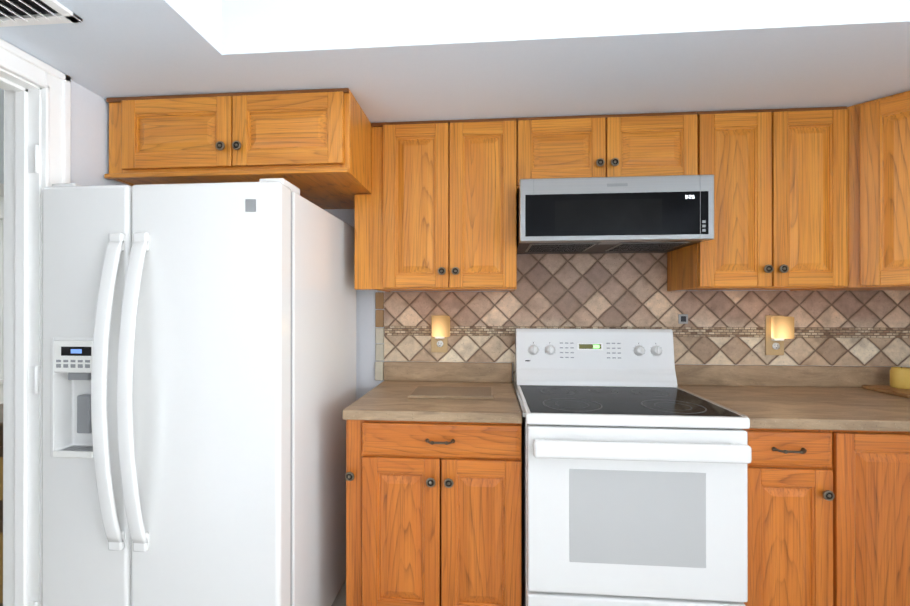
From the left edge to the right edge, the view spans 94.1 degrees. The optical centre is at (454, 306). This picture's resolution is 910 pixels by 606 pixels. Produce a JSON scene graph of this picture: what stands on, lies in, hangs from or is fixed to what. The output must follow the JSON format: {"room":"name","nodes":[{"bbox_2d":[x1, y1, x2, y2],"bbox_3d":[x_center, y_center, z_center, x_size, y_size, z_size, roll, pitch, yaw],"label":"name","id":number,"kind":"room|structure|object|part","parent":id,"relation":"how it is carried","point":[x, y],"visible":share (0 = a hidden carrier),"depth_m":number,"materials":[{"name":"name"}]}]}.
{"room":"kitchen","nodes":[
{"label":"kitchen","id":0,"kind":"room"},
{"bbox_2d":[0,196,3,403],"bbox_3d":[-4.501,-0.010,1.785,0.120,2.620,7.120,0,0,4],"label":"wall","id":1,"kind":"structure","parent":0,"point":[1,295],"depth_m":4.00,"materials":[{"name":"paint"}]},
{"bbox_2d":[0,183,3,196],"bbox_3d":[-4.399,-1.090,1.779,0.085,0.100,6.880,0,0,4],"label":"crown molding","id":2,"kind":"structure","parent":1,"relation":"attached to","point":[1,189],"depth_m":3.95,"materials":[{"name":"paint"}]},
{"bbox_2d":[0,211,3,383],"bbox_3d":[-4.331,-0.072,3.448,0.100,1.650,1.242,0,0,4],"label":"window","id":3,"kind":"structure","parent":1,"relation":"in","point":[1,217],"depth_m":4.00,"materials":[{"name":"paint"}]},
{"bbox_2d":[0,88,3,183],"bbox_3d":[-2.986,-1.230,1.669,2.920,0.180,6.880,0,0,4],"label":"ceiling","id":4,"kind":"structure","parent":0,"point":[2,136],"depth_m":2.84,"materials":[{"name":"paint"}]},
{"bbox_2d":[71,80,126,185],"bbox_3d":[-1.575,-0.013,0.212,0.120,2.620,4.200,0,0,4],"label":"wall","id":5,"kind":"structure","parent":0,"point":[89,138],"depth_m":1.63,"materials":[{"name":"paint"}]},
{"bbox_2d":[0,38,70,605],"bbox_3d":[-1.510,0.234,1.039,0.170,2.129,0.998,0,0,4],"label":"door frame","id":6,"kind":"structure","parent":5,"relation":"attached to","point":[37,126],"depth_m":1.45,"materials":[{"name":"paint"}]},
{"bbox_2d":[332,579,345,605],"bbox_3d":[-1.241,1.329,1.528,7.220,0.060,7.120,0,0,4],"label":"floor","id":7,"kind":"structure","parent":0,"point":[340,599],"depth_m":1.89,"materials":[{"name":"tile"}]},
{"bbox_2d":[0,404,2,605],"bbox_3d":[-1.737,0.866,2.270,0.475,0.870,1.400,0,0,4],"label":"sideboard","id":8,"kind":"object","parent":7,"relation":"on","point":[1,504],"depth_m":1.57,"materials":[{"name":"brown wood"}]},
{"bbox_2d":[42,178,355,605],"bbox_3d":[-0.952,0.438,1.749,0.838,1.723,0.877,0,0,4],"label":"fridge","id":9,"kind":"object","parent":7,"relation":"on","point":[198,368],"visible":1,"depth_m":1.39,"materials":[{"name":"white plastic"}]},
{"bbox_2d":[42,185,131,605],"bbox_3d":[-1.236,0.397,1.456,0.316,1.605,0.089,0,0,4],"label":"freezer","id":10,"kind":"object","parent":9,"relation":"in","point":[79,568],"depth_m":1.41,"materials":[{"name":"white metal"}]},
{"bbox_2d":[345,420,521,605],"bbox_3d":[-0.063,0.862,1.865,0.662,0.876,0.662,0,0,4],"label":"base cabinet","id":11,"kind":"object","parent":7,"relation":"on","point":[433,513],"visible":0.94,"depth_m":1.57,"materials":[{"name":"brown wood"}]},
{"bbox_2d":[513,328,751,605],"bbox_3d":[0.645,0.704,1.757,0.765,1.192,0.712,0,0,4],"label":"range","id":12,"kind":"object","parent":7,"relation":"on","point":[636,460],"visible":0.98,"depth_m":1.46,"materials":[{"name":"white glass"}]},
{"bbox_2d":[743,428,834,605],"bbox_3d":[1.181,0.862,1.768,0.302,0.876,0.662,0,0,4],"label":"base cabinet","id":13,"kind":"object","parent":7,"relation":"on","point":[791,496],"visible":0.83,"depth_m":1.47,"materials":[{"name":"brown wood"}]},
{"bbox_2d":[830,430,909,605],"bbox_3d":[1.802,0.862,1.723,0.940,0.876,0.654,0,0,4],"label":"base cabinet","id":14,"kind":"object","parent":7,"relation":"on","point":[871,518],"visible":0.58,"depth_m":1.45,"materials":[{"name":"brown wood"}]},
{"bbox_2d":[343,362,909,431],"bbox_3d":[0.938,0.355,1.796,2.673,0.136,0.646,0,0,4],"label":"countertop","id":15,"kind":"structure","parent":14,"relation":"on","point":[803,397],"depth_m":1.81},
{"bbox_2d":[408,386,493,399],"bbox_3d":[-0.010,0.380,1.875,0.360,0.012,0.220,0,0,4],"label":"cutting board","id":16,"kind":"object","parent":15,"relation":"on","point":[438,392],"visible":1,"depth_m":1.84,"materials":[{"name":"brown wood"}]},
{"bbox_2d":[862,385,909,397],"bbox_3d":[2.056,0.376,1.873,0.300,0.020,0.220,0,0,4],"label":"cutting board","id":17,"kind":"object","parent":15,"relation":"on","point":[888,389],"visible":0.94,"depth_m":1.88,"materials":[{"name":"brown wood"}]},
{"bbox_2d":[890,367,909,388],"bbox_3d":[2.019,0.320,1.917,0.074,0.095,0.074,0,0,4],"label":"candle jar","id":18,"kind":"object","parent":17,"relation":"on","point":[900,377],"visible":1,"depth_m":1.90,"materials":[{"name":"wax"}]},
{"bbox_2d":[0,0,909,122],"bbox_3d":[0.309,-1.078,0.067,3.660,0.490,4.200,0,0,4],"label":"ceiling","id":19,"kind":"structure","parent":0,"point":[405,60],"depth_m":1.39,"materials":[{"name":"paint"}]},
{"bbox_2d":[0,0,81,26],"bbox_3d":[-1.238,-0.820,1.053,0.300,0.022,0.365,0,0,4],"label":"ceiling vent","id":20,"kind":"object","parent":19,"relation":"in","point":[25,12],"visible":1,"depth_m":1.19,"materials":[{"name":"metal"}]},
{"bbox_2d":[323,209,907,399],"bbox_3d":[0.478,-0.009,2.218,3.900,2.620,0.120,0,0,4],"label":"wall","id":21,"kind":"structure","parent":0,"point":[366,382],"depth_m":2.23,"materials":[{"name":"paint"}]},
{"bbox_2d":[104,88,371,208],"bbox_3d":[-0.871,-0.667,1.935,0.984,0.322,0.654,0,0,4],"label":"upper cabinet","id":22,"kind":"object","parent":21,"relation":"attached to","point":[314,146],"visible":0.96,"depth_m":1.64,"materials":[{"name":"brown wood"}]},
{"bbox_2d":[355,118,516,291],"bbox_3d":[-0.082,-0.452,2.026,0.731,0.751,0.349,0,0,4],"label":"upper cabinet","id":23,"kind":"object","parent":21,"relation":"attached to","point":[436,210],"visible":1,"depth_m":1.88,"materials":[{"name":"brown wood"}]},
{"bbox_2d":[517,112,697,191],"bbox_3d":[0.662,-0.674,1.968,0.760,0.307,0.349,0,0,4],"label":"upper cabinet","id":24,"kind":"object","parent":21,"relation":"attached to","point":[642,144],"visible":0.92,"depth_m":1.82,"materials":[{"name":"brown wood"}]},
{"bbox_2d":[517,175,713,253],"bbox_3d":[0.658,-0.390,1.913,0.757,0.256,0.455,0,0,4],"label":"over-the-range microwave","id":25,"kind":"object","parent":24,"relation":"attached to","point":[644,214],"visible":0.98,"depth_m":1.69,"materials":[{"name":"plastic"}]},
{"bbox_2d":[375,253,909,380],"bbox_3d":[0.939,0.070,2.109,2.720,0.740,0.023,0,0,4],"label":"backsplash","id":26,"kind":"structure","parent":21,"relation":"attached to","point":[629,290],"depth_m":2.11,"materials":[{"name":"tile"}]},
{"bbox_2d":[431,315,449,352],"bbox_3d":[-0.076,0.141,2.162,0.101,0.194,0.056,0,0,4],"label":"night light","id":27,"kind":"object","parent":26,"relation":"attached to","point":[440,329],"visible":1,"depth_m":2.14,"materials":[{"name":"white plastic"}]},
{"bbox_2d":[678,314,687,323],"bbox_3d":[1.128,0.062,2.093,0.045,0.047,0.006,0,0,4],"label":"switch plate","id":28,"kind":"object","parent":26,"relation":"attached to","point":[682,318],"visible":1,"depth_m":2.09,"materials":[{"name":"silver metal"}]},
{"bbox_2d":[765,315,793,354],"bbox_3d":[1.559,0.140,2.034,0.101,0.194,0.056,0,0,4],"label":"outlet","id":29,"kind":"object","parent":26,"relation":"attached to","point":[779,329],"visible":1,"depth_m":2.03,"materials":[{"name":"white plastic"}]},
{"bbox_2d":[667,106,847,290],"bbox_3d":[1.338,-0.452,1.915,0.592,0.751,0.349,0,0,4],"label":"upper cabinet","id":30,"kind":"object","parent":21,"relation":"attached to","point":[780,199],"visible":0.98,"depth_m":1.77,"materials":[{"name":"brown wood"}]},
{"bbox_2d":[797,91,909,290],"bbox_3d":[1.948,-0.453,1.737,0.649,0.751,0.608,0,0,4],"label":"upper cabinet","id":31,"kind":"object","parent":21,"relation":"attached to","point":[878,194],"visible":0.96,"depth_m":1.68,"materials":[{"name":"brown wood"}]},
{"bbox_3d":[1.747,-0.449,1.584,0.045,0.730,0.341,0,0,-41],"label":"door","id":32,"kind":"part","parent":31,"relation":"part of","materials":[{"name":"brown wood"}]}
]}

